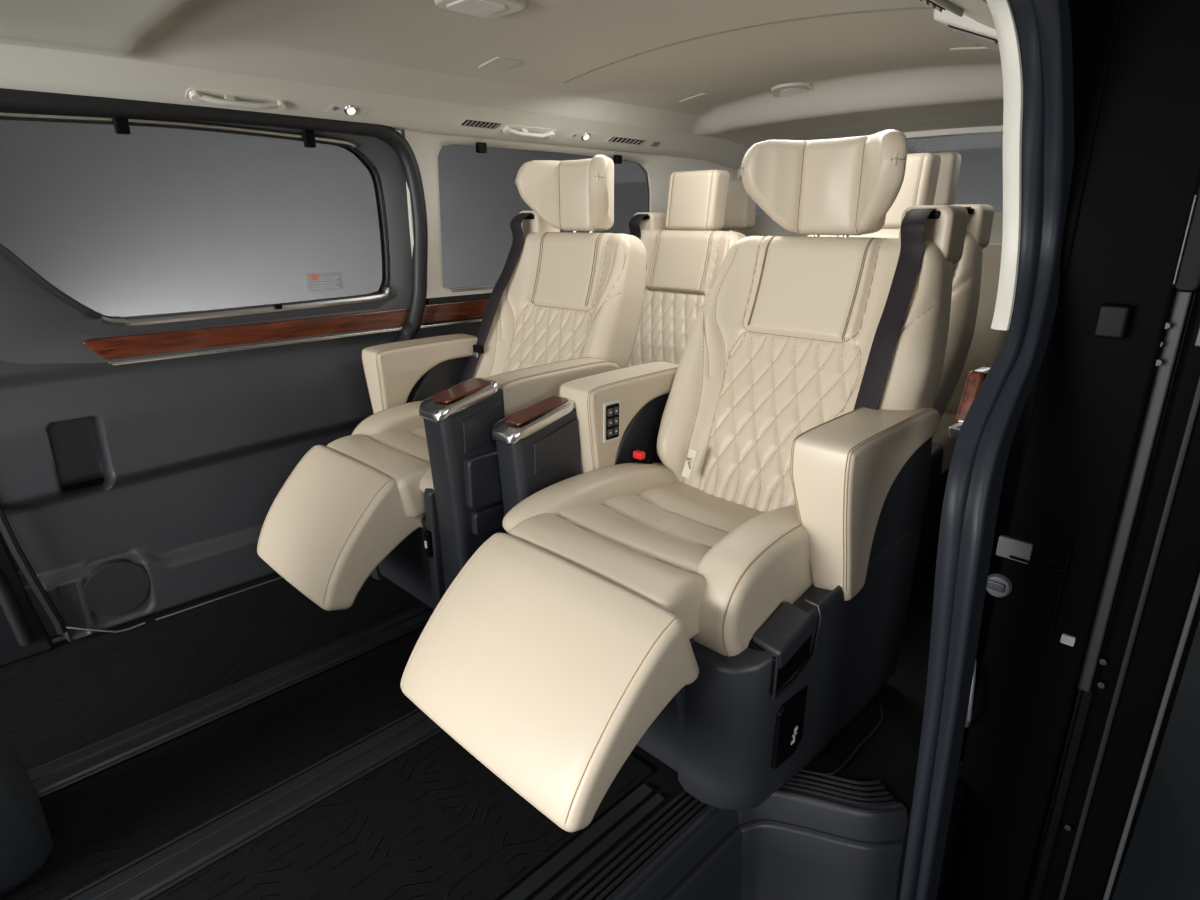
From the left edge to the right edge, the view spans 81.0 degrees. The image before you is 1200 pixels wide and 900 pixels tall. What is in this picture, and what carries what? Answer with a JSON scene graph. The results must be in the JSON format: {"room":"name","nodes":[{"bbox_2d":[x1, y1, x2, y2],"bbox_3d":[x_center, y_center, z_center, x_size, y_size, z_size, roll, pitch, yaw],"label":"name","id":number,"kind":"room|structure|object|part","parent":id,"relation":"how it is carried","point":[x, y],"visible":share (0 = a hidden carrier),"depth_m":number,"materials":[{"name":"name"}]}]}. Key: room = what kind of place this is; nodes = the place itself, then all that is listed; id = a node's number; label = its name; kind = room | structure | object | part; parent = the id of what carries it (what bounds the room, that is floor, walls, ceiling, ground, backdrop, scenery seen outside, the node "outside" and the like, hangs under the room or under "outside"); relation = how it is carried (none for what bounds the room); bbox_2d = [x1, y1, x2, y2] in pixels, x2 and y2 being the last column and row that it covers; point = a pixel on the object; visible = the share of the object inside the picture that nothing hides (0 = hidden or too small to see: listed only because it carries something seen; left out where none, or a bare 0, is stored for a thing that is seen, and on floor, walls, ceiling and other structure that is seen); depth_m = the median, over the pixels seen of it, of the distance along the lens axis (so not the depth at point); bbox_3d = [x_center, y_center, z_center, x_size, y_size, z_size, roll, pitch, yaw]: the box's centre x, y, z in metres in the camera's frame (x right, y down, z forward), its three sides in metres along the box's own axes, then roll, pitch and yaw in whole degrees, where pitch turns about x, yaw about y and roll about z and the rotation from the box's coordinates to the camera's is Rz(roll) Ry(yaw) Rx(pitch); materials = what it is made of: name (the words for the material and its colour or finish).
{"room":"vehicle interior","nodes":[
{"label":"vehicle interior","id":0,"kind":"room"},
{"bbox_2d":[0,120,647,316],"bbox_3d":[-3.269,-3.505,6.678,0.100,5.450,18.000,17,25,42],"label":"windows","id":1,"kind":"structure","parent":0,"point":[147,220],"depth_m":6.66,"materials":[{"name":"grey glass"}]},
{"bbox_2d":[0,533,967,899],"bbox_3d":[-0.019,0.474,1.911,1.770,0.050,3.550,17,25,42],"label":"floor","id":2,"kind":"structure","parent":0,"point":[890,755],"depth_m":1.48,"materials":[{"name":"black"}]},
{"bbox_2d":[0,628,423,899],"bbox_3d":[-0.413,0.512,1.705,0.270,0.006,2.500,17,25,42],"label":"carpet","id":3,"kind":"object","parent":2,"relation":"on","point":[98,825],"visible":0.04,"depth_m":1.36,"materials":[{"name":"black carpet"}]},
{"bbox_2d":[0,725,52,896],"bbox_3d":[-1.090,0.283,0.946,0.310,0.887,0.392,17,25,42],"label":"seat","id":4,"kind":"object","parent":3,"relation":"on","point":[26,842],"visible":1,"depth_m":1.08,"materials":[{"name":"grey plastic"}]},
{"bbox_2d":[0,575,423,771],"bbox_3d":[-0.728,0.416,2.000,0.405,0.006,2.500,17,25,42],"label":"carpet","id":5,"kind":"object","parent":2,"relation":"on","point":[51,711],"visible":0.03,"depth_m":1.68,"materials":[{"name":"black carpet"}]},
{"bbox_2d":[257,155,646,610],"bbox_3d":[-0.360,-0.184,1.897,0.723,1.169,1.056,17,25,42],"label":"seat","id":6,"kind":"object","parent":5,"relation":"on","point":[407,498],"visible":0.87,"depth_m":1.84,"materials":[{"name":"beige leather"}]},
{"bbox_3d":[-0.403,0.027,1.940,0.405,0.150,0.551,17,25,42],"label":"seat","id":7,"kind":"part","parent":6,"relation":"part of","materials":[{"name":"beige leather"}]},
{"bbox_3d":[-0.329,0.207,2.051,0.400,0.310,0.618,17,25,42],"label":"frame","id":8,"kind":"part","parent":6,"relation":"part of","materials":[{"name":"grey plastic"}]},
{"bbox_3d":[-0.523,-0.189,2.188,0.100,0.307,0.395,17,25,42],"label":"armrest","id":9,"kind":"part","parent":6,"relation":"part of","materials":[{"name":"beige leather"}]},
{"bbox_2d":[424,530,432,557],"bbox_3d":[-0.398,0.219,1.639,0.017,0.065,0.014,17,25,42],"label":"switch plate","id":10,"kind":"object","parent":6,"relation":"attached to","point":[428,534],"depth_m":1.63,"materials":[{"name":"black plastic"}]},
{"bbox_3d":[-0.302,-0.131,1.541,0.065,0.028,0.123,17,25,42],"label":"wood lid","id":11,"kind":"part","parent":6,"relation":"part of","materials":[{"name":"brown wood"}]},
{"bbox_3d":[-0.391,-0.293,2.205,0.032,0.028,0.008,17,25,42],"label":"tongue plate","id":12,"kind":"part","parent":6,"relation":"part of","materials":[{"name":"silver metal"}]},
{"bbox_2d":[471,501,504,534],"bbox_3d":[-0.249,0.155,1.605,0.024,0.057,0.100,17,25,42],"label":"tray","id":13,"kind":"object","parent":6,"relation":"on","point":[487,519],"depth_m":1.59,"materials":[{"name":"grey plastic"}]},
{"bbox_3d":[-0.113,-0.063,1.804,0.090,0.307,0.395,17,25,42],"label":"armrest","id":14,"kind":"part","parent":6,"relation":"part of","materials":[{"name":"beige leather"}]},
{"bbox_3d":[-0.152,-0.330,2.127,0.577,0.627,0.344,17,25,42],"label":"backrest","id":15,"kind":"part","parent":6,"relation":"part of","materials":[{"name":"beige leather"}]},
{"bbox_2d":[629,170,745,365],"bbox_3d":[0.171,-0.385,2.502,0.600,1.155,0.614,17,25,42],"label":"seat","id":16,"kind":"object","parent":5,"relation":"on","point":[684,260],"visible":0.3,"depth_m":2.50,"materials":[{"name":"beige leather"}]},
{"bbox_3d":[0.238,-0.472,2.562,0.577,0.627,0.344,17,25,42],"label":"backrest","id":17,"kind":"part","parent":16,"relation":"part of","materials":[{"name":"beige leather"}]},
{"bbox_2d":[27,603,433,798],"bbox_3d":[-0.338,0.402,2.034,0.095,0.012,3.100,17,25,42],"label":"rail","id":18,"kind":"object","parent":2,"relation":"on","point":[53,776],"visible":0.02,"depth_m":1.54,"materials":[{"name":"black metal"}]},
{"bbox_2d":[61,708,443,899],"bbox_3d":[-0.071,0.483,1.783,0.097,0.012,3.100,17,25,42],"label":"rail","id":19,"kind":"object","parent":2,"relation":"on","point":[148,878],"visible":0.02,"depth_m":1.25,"materials":[{"name":"black metal"}]},
{"bbox_2d":[152,731,651,899],"bbox_3d":[-0.509,0.732,1.034,0.385,0.006,1.360,17,25,42],"label":"carpet","id":20,"kind":"object","parent":2,"relation":"on","point":[433,822],"visible":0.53,"depth_m":1.20,"materials":[{"name":"black carpet"}]},
{"bbox_2d":[502,784,664,899],"bbox_3d":[-0.018,0.677,1.202,0.339,0.008,0.092,-13,22,-35],"label":"rail","id":21,"kind":"object","parent":2,"relation":"on","point":[548,870],"depth_m":1.19,"materials":[{"name":"black metal"}]},
{"bbox_2d":[558,790,710,899],"bbox_3d":[0.066,0.679,1.194,0.325,0.008,0.092,-13,22,-35],"label":"plate","id":22,"kind":"object","parent":2,"relation":"on","point":[683,793],"depth_m":1.19,"materials":[{"name":"black plastic"}]},
{"bbox_2d":[400,129,967,831],"bbox_3d":[0.146,-0.019,1.395,0.736,1.169,1.098,17,25,42],"label":"seat","id":23,"kind":"object","parent":2,"relation":"on","point":[704,563],"visible":1,"depth_m":1.32,"materials":[{"name":"beige leather"}]},
{"bbox_3d":[-0.139,-0.088,1.552,0.056,0.033,0.148,17,25,42],"label":"wood lid","id":24,"kind":"part","parent":23,"relation":"part of","materials":[{"name":"brown wood"}]},
{"bbox_3d":[0.026,-0.066,1.599,0.007,0.094,0.054,17,25,42],"label":"switch frame","id":25,"kind":"part","parent":23,"relation":"part of","materials":[{"name":"grey plastic"}]},
{"bbox_3d":[0.028,-0.065,1.598,0.004,0.080,0.042,17,25,42],"label":"switch panel","id":26,"kind":"part","parent":23,"relation":"part of","materials":[{"name":"black plastic"}]},
{"bbox_3d":[0.079,-0.044,1.746,0.110,0.307,0.395,17,25,42],"label":"armrest","id":27,"kind":"part","parent":23,"relation":"part of","materials":[{"name":"beige leather"}]},
{"bbox_3d":[0.149,0.197,1.423,0.405,0.150,0.551,17,25,42],"label":"seat","id":28,"kind":"part","parent":23,"relation":"part of","materials":[{"name":"beige leather"}]},
{"bbox_3d":[0.198,0.369,1.558,0.400,0.310,0.618,17,25,42],"label":"frame","id":29,"kind":"part","parent":23,"relation":"part of","materials":[{"name":"grey plastic"}]},
{"bbox_3d":[0.309,0.310,1.187,0.065,0.065,0.101,17,25,42],"label":"release handle","id":30,"kind":"part","parent":23,"relation":"part of","materials":[{"name":"grey plastic"}]},
{"bbox_3d":[0.331,0.486,1.240,0.018,0.135,0.092,17,25,42],"label":"pocket panel","id":31,"kind":"part","parent":23,"relation":"part of","materials":[{"name":"black plastic"}]},
{"bbox_3d":[0.434,-0.150,1.578,0.577,0.627,0.344,17,25,42],"label":"backrest","id":32,"kind":"part","parent":23,"relation":"part of","materials":[{"name":"beige leather"}]},
{"bbox_3d":[0.505,0.087,1.347,0.115,0.307,0.395,17,25,42],"label":"armrest","id":33,"kind":"part","parent":23,"relation":"part of","materials":[{"name":"beige leather"}]},
{"bbox_2d":[612,787,907,899],"bbox_3d":[-0.029,0.972,0.731,0.552,0.278,1.717,17,25,42],"label":"step","id":34,"kind":"structure","parent":2,"relation":"attached to","point":[795,844],"depth_m":1.28,"materials":[{"name":"grey plastic"}]},
{"bbox_2d":[781,768,896,805],"bbox_3d":[0.451,0.640,1.314,0.161,0.008,0.158,-13,22,-35],"label":"plate","id":35,"kind":"object","parent":2,"relation":"on","point":[866,798],"depth_m":1.32,"materials":[{"name":"black"}]},
{"bbox_2d":[800,692,882,775],"bbox_3d":[0.522,0.569,1.523,0.161,0.011,0.457,17,25,42],"label":"floor mat","id":36,"kind":"object","parent":2,"relation":"on","point":[839,751],"visible":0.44,"depth_m":1.43,"materials":[{"name":"black carpet"}]},
{"bbox_2d":[723,152,1007,536],"bbox_3d":[0.742,-0.442,2.606,1.295,1.220,0.715,17,25,42],"label":"seat","id":37,"kind":"object","parent":2,"relation":"on","point":[986,344],"visible":0.06,"depth_m":2.32,"materials":[{"name":"beige leather"}]},
{"bbox_3d":[0.675,0.038,2.666,1.180,0.270,0.380,17,25,42],"label":"frame","id":38,"kind":"part","parent":37,"relation":"part of","materials":[{"name":"grey plastic"}]},
{"bbox_3d":[0.650,-0.138,2.582,1.260,0.164,0.419,17,25,42],"label":"seat","id":39,"kind":"part","parent":37,"relation":"part of","materials":[{"name":"beige leather"}]},
{"bbox_3d":[0.891,-0.508,2.718,1.260,0.576,0.297,17,25,42],"label":"backrest","id":40,"kind":"part","parent":37,"relation":"part of","materials":[{"name":"beige leather"}]},
{"bbox_2d":[808,153,993,570],"bbox_3d":[0.678,-0.240,2.023,0.600,1.155,0.614,17,25,42],"label":"seat","id":41,"kind":"object","parent":2,"relation":"on","point":[919,184],"visible":0.07,"depth_m":1.90,"materials":[{"name":"beige leather"}]},
{"bbox_3d":[0.762,-0.323,2.068,0.577,0.627,0.344,17,25,42],"label":"backrest","id":42,"kind":"part","parent":41,"relation":"part of","materials":[{"name":"beige leather"}]},
{"bbox_2d":[0,0,1003,147],"bbox_3d":[-0.120,-0.831,1.368,1.364,0.158,3.850,17,25,42],"label":"ceiling","id":43,"kind":"structure","parent":0,"point":[884,67],"depth_m":1.79,"materials":[{"name":"grey fabric"}]},
{"bbox_2d":[434,0,524,18],"bbox_3d":[-0.252,-0.941,1.476,0.140,0.028,0.160,17,25,42],"label":"recessed light","id":44,"kind":"object","parent":43,"relation":"in","point":[489,9],"visible":1,"depth_m":1.47,"materials":[{"name":"grey plastic"}]},
{"bbox_2d":[477,57,519,72],"bbox_3d":[-0.280,-1.056,1.926,0.110,0.023,0.080,17,25,42],"label":"cover plate","id":45,"kind":"object","parent":43,"relation":"attached to","point":[497,64],"visible":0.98,"depth_m":1.92,"materials":[{"name":"grey plastic"}]},
{"bbox_2d":[679,93,715,104],"bbox_3d":[0.345,-1.243,2.486,0.110,0.022,0.080,17,25,42],"label":"cover plate","id":46,"kind":"object","parent":43,"relation":"attached to","point":[695,99],"visible":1,"depth_m":2.48,"materials":[{"name":"grey plastic"}]},
{"bbox_2d":[563,7,933,83],"bbox_3d":[0.297,-1.014,1.754,1.160,0.049,0.003,17,25,42],"label":"trim","id":47,"kind":"structure","parent":43,"relation":"attached to","point":[916,7],"depth_m":1.66,"materials":[{"name":"grey plastic"}]},
{"bbox_2d":[771,82,813,96],"bbox_3d":[0.674,-1.247,2.439,0.150,0.032,0.190,17,25,42],"label":"recessed light","id":48,"kind":"object","parent":43,"relation":"in","point":[787,89],"visible":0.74,"depth_m":2.40,"materials":[{"name":"grey plastic"}]},
{"bbox_2d":[950,47,999,53],"bbox_3d":[0.972,-1.033,1.816,0.110,0.020,0.080,17,25,42],"label":"cover plate","id":49,"kind":"object","parent":43,"relation":"attached to","point":[968,50],"visible":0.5,"depth_m":1.81,"materials":[{"name":"grey plastic"}]},
{"bbox_2d":[401,130,737,338],"bbox_3d":[0.004,-0.547,2.846,0.088,1.310,1.800,17,25,42],"label":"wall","id":50,"kind":"structure","parent":0,"point":[447,311],"depth_m":2.31,"materials":[{"name":"grey plastic"}]},
{"bbox_2d":[0,538,53,666],"bbox_3d":[-1.628,-0.020,1.331,0.096,1.250,0.723,17,25,42],"label":"door frame","id":51,"kind":"structure","parent":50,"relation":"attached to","point":[23,635],"depth_m":1.68,"materials":[{"name":"black plastic"}]},
{"bbox_2d":[0,88,427,641],"bbox_3d":[-1.187,-0.175,1.727,0.168,1.285,1.751,17,25,42],"label":"door","id":52,"kind":"structure","parent":50,"relation":"in","point":[145,460],"depth_m":1.81,"materials":[{"name":"grey plastic"}]},
{"bbox_2d":[84,559,149,615],"bbox_3d":[-1.240,0.354,1.805,0.020,0.151,0.151,17,25,42],"label":"speaker grille","id":53,"kind":"object","parent":52,"relation":"attached to","point":[112,587],"depth_m":1.80,"materials":[{"name":"black plastic"}]},
{"bbox_3d":[-1.066,-0.750,1.620,0.016,0.037,1.069,17,25,42],"label":"shade rail","id":54,"kind":"part","parent":52,"relation":"part of","materials":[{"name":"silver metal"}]},
{"bbox_3d":[-1.001,-0.002,1.980,0.090,0.788,1.215,17,25,42],"label":"panel","id":55,"kind":"part","parent":52,"relation":"part of","materials":[{"name":"grey plastic"}]},
{"bbox_3d":[-0.894,-0.328,1.931,0.026,0.057,0.874,17,25,42],"label":"wood trim","id":56,"kind":"part","parent":52,"relation":"part of","materials":[{"name":"brown wood"}]},
{"bbox_3d":[-0.881,-0.298,1.953,0.029,0.012,0.832,17,25,42],"label":"chrome trim","id":57,"kind":"part","parent":52,"relation":"part of","materials":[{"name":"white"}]},
{"bbox_2d":[350,149,385,291],"bbox_3d":[-1.057,-0.558,1.729,0.004,0.439,1.143,17,25,42],"label":"window","id":58,"kind":"structure","parent":52,"relation":"attached to","point":[350,149],"depth_m":2.13,"materials":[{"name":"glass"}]},
{"bbox_2d":[306,275,342,291],"bbox_3d":[-0.794,-0.486,2.028,0.002,0.050,0.105,17,25,42],"label":"warning sticker","id":59,"kind":"object","parent":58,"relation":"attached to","point":[312,276],"visible":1,"depth_m":2.02,"materials":[{"name":"orange"}]},
{"bbox_2d":[185,88,288,110],"bbox_3d":[-0.867,-0.841,1.688,0.036,0.035,0.234,17,25,42],"label":"handle","id":60,"kind":"object","parent":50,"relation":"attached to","point":[195,96],"visible":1,"depth_m":1.67,"materials":[{"name":"grey plastic"}]},
{"bbox_2d":[325,102,371,115],"bbox_3d":[-0.669,-0.907,1.870,0.034,0.027,0.122,17,25,42],"label":"light","id":61,"kind":"object","parent":50,"relation":"attached to","point":[336,108],"visible":1,"depth_m":1.86,"materials":[{"name":"grey plastic"}]},
{"bbox_2d":[0,44,749,169],"bbox_3d":[-0.653,-0.901,1.898,0.133,0.107,3.850,17,25,42],"label":"trim","id":62,"kind":"structure","parent":50,"relation":"attached to","point":[21,67],"depth_m":1.78,"materials":[{"name":"grey plastic"}]},
{"bbox_3d":[-0.196,-0.514,2.607,0.038,0.009,1.119,17,25,42],"label":"chrome trim","id":63,"kind":"part","parent":50,"relation":"part of","materials":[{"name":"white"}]},
{"bbox_3d":[0.001,-0.586,2.836,0.040,0.190,1.800,17,25,42],"label":"belt panel","id":64,"kind":"part","parent":50,"relation":"part of","materials":[{"name":"grey"}]},
{"bbox_3d":[-0.193,-0.551,2.600,0.035,0.059,1.108,17,25,42],"label":"wood trim","id":65,"kind":"part","parent":50,"relation":"part of","materials":[{"name":"brown wood"}]},
{"bbox_2d":[457,118,505,129],"bbox_3d":[-0.364,-1.004,2.163,0.033,0.025,0.167,17,25,42],"label":"air vent","id":66,"kind":"object","parent":50,"relation":"attached to","point":[467,122],"visible":1,"depth_m":2.16,"materials":[{"name":"grey plastic"}]},
{"bbox_2d":[500,124,556,138],"bbox_3d":[-0.233,-1.040,2.299,0.036,0.035,0.229,17,25,42],"label":"handle","id":67,"kind":"object","parent":50,"relation":"attached to","point":[506,130],"visible":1,"depth_m":2.28,"materials":[{"name":"grey plastic"}]},
{"bbox_2d":[568,131,601,140],"bbox_3d":[-0.054,-1.100,2.462,0.034,0.027,0.142,17,25,42],"label":"light","id":68,"kind":"object","parent":50,"relation":"attached to","point":[579,135],"visible":1,"depth_m":2.46,"materials":[{"name":"grey plastic"}]},
{"bbox_2d":[605,135,648,145],"bbox_3d":[0.103,-1.151,2.612,0.033,0.025,0.217,17,25,42],"label":"air vent","id":69,"kind":"object","parent":50,"relation":"attached to","point":[614,139],"visible":1,"depth_m":2.61,"materials":[{"name":"grey plastic"}]},
{"bbox_2d":[651,142,660,146],"bbox_3d":[0.215,-1.185,2.721,0.023,0.019,0.040,17,25,42],"label":"button","id":70,"kind":"object","parent":50,"relation":"attached to","point":[655,144],"visible":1,"depth_m":2.72,"materials":[{"name":"grey plastic"}]},
{"bbox_2d":[52,620,1199,899],"bbox_3d":[1.038,0.429,3.496,15.000,0.050,18.000,17,25,42],"label":"floor","id":71,"kind":"structure","parent":0,"point":[1162,861],"depth_m":1.82,"materials":[{"name":"grey"}]},
{"bbox_2d":[734,126,1002,243],"bbox_3d":[1.210,-0.610,2.860,1.760,1.420,0.040,17,25,42],"label":"wall","id":72,"kind":"structure","parent":0,"point":[764,225],"depth_m":2.64,"materials":[{"name":"grey plastic"}]},
{"bbox_2d":[768,115,995,138],"bbox_3d":[1.089,-1.200,2.538,1.600,0.098,0.295,17,25,42],"label":"trim","id":73,"kind":"structure","parent":72,"relation":"attached to","point":[990,115],"depth_m":2.57,"materials":[{"name":"grey plastic"}]},
{"bbox_2d":[755,132,1002,212],"bbox_3d":[5.821,-3.360,6.235,13.500,5.450,0.100,17,25,42],"label":"window","id":74,"kind":"structure","parent":0,"point":[980,180],"depth_m":7.90,"materials":[{"name":"grey glass"}]},
{"bbox_2d":[900,0,1073,899],"bbox_3d":[0.925,0.025,1.441,0.151,1.566,2.662,17,25,42],"label":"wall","id":75,"kind":"structure","parent":0,"point":[990,430],"depth_m":0.97,"materials":[{"name":"black"}]},
{"bbox_3d":[0.574,-0.033,1.095,0.031,0.022,0.098,17,25,42],"label":"chrome trim","id":76,"kind":"part","parent":75,"relation":"part of","materials":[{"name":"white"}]},
{"bbox_2d":[920,0,999,50],"bbox_3d":[0.545,-0.695,1.084,0.115,0.102,0.580,17,25,42],"label":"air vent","id":77,"kind":"object","parent":75,"relation":"attached to","point":[946,13],"visible":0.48,"depth_m":1.14,"materials":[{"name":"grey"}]},
{"bbox_2d":[927,0,963,16],"bbox_3d":[0.408,-0.652,0.952,0.115,0.102,0.190,17,25,42],"label":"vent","id":78,"kind":"object","parent":77,"relation":"attached to","point":[939,5],"depth_m":0.96,"materials":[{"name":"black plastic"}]},
{"bbox_2d":[965,661,976,726],"bbox_3d":[0.640,0.428,1.216,0.016,0.136,0.035,10,20,27],"label":"loop","id":79,"kind":"object","parent":75,"relation":"attached to","point":[969,713],"visible":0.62,"depth_m":1.20,"materials":[{"name":"grey"}]},
{"bbox_2d":[947,0,995,29],"bbox_3d":[0.414,-0.582,0.894,0.138,0.090,3.850,17,25,42],"label":"trim","id":80,"kind":"structure","parent":75,"relation":"attached to","point":[979,11],"depth_m":0.97,"materials":[{"name":"grey plastic"}]},
{"bbox_3d":[0.579,-0.085,1.085,0.024,0.077,0.080,17,25,42],"label":"wood trim","id":81,"kind":"part","parent":75,"relation":"part of","materials":[{"name":"brown wood"}]},
{"bbox_2d":[986,573,1011,597],"bbox_3d":[0.656,0.225,1.160,0.040,0.040,0.016,17,25,42],"label":"stopper","id":82,"kind":"object","parent":75,"relation":"attached to","point":[998,585],"visible":0.89,"depth_m":1.15,"materials":[{"name":"grey rubber"}]},
{"bbox_3d":[1.248,0.065,1.829,0.035,0.780,1.700,17,25,42],"label":"panel","id":83,"kind":"part","parent":75,"relation":"part of","materials":[{"name":"grey plastic"}]},
{"bbox_3d":[0.491,-0.371,0.904,0.287,0.432,0.069,-10,20,-27],"label":"pale edge trim","id":84,"kind":"part","parent":75,"relation":"part of","materials":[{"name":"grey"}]},
{"bbox_2d":[996,535,1032,563],"bbox_3d":[0.669,0.160,1.135,0.048,0.034,0.008,17,25,42],"label":"sticker","id":85,"kind":"object","parent":75,"relation":"attached to","point":[1007,546],"visible":1,"depth_m":1.13,"materials":[{"name":"grey plastic"}]},
{"bbox_2d":[896,0,1199,899],"bbox_3d":[0.662,0.117,1.073,0.187,2.050,0.190,17,25,42],"label":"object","id":86,"kind":"structure","parent":75,"relation":"attached to","point":[1135,180],"depth_m":1.03,"materials":[{"name":"black paint"}]},
{"bbox_2d":[1060,633,1075,646],"bbox_3d":[0.739,0.299,1.109,0.018,0.015,0.006,17,25,42],"label":"label","id":87,"kind":"object","parent":75,"relation":"attached to","point":[1066,639],"visible":1,"depth_m":1.11,"materials":[{"name":"grey paper"}]},
{"bbox_2d":[1029,182,1199,899],"bbox_3d":[1.146,-0.047,1.367,0.186,2.120,1.120,17,25,42],"label":"door","id":88,"kind":"structure","parent":75,"relation":"in","point":[1147,617],"depth_m":1.05,"materials":[{"name":"black paint"}]},
{"bbox_3d":[0.772,-0.289,0.900,0.028,0.170,0.020,17,25,42],"label":"pull handle","id":89,"kind":"part","parent":88,"relation":"part of","materials":[{"name":"plastic"}]}
]}

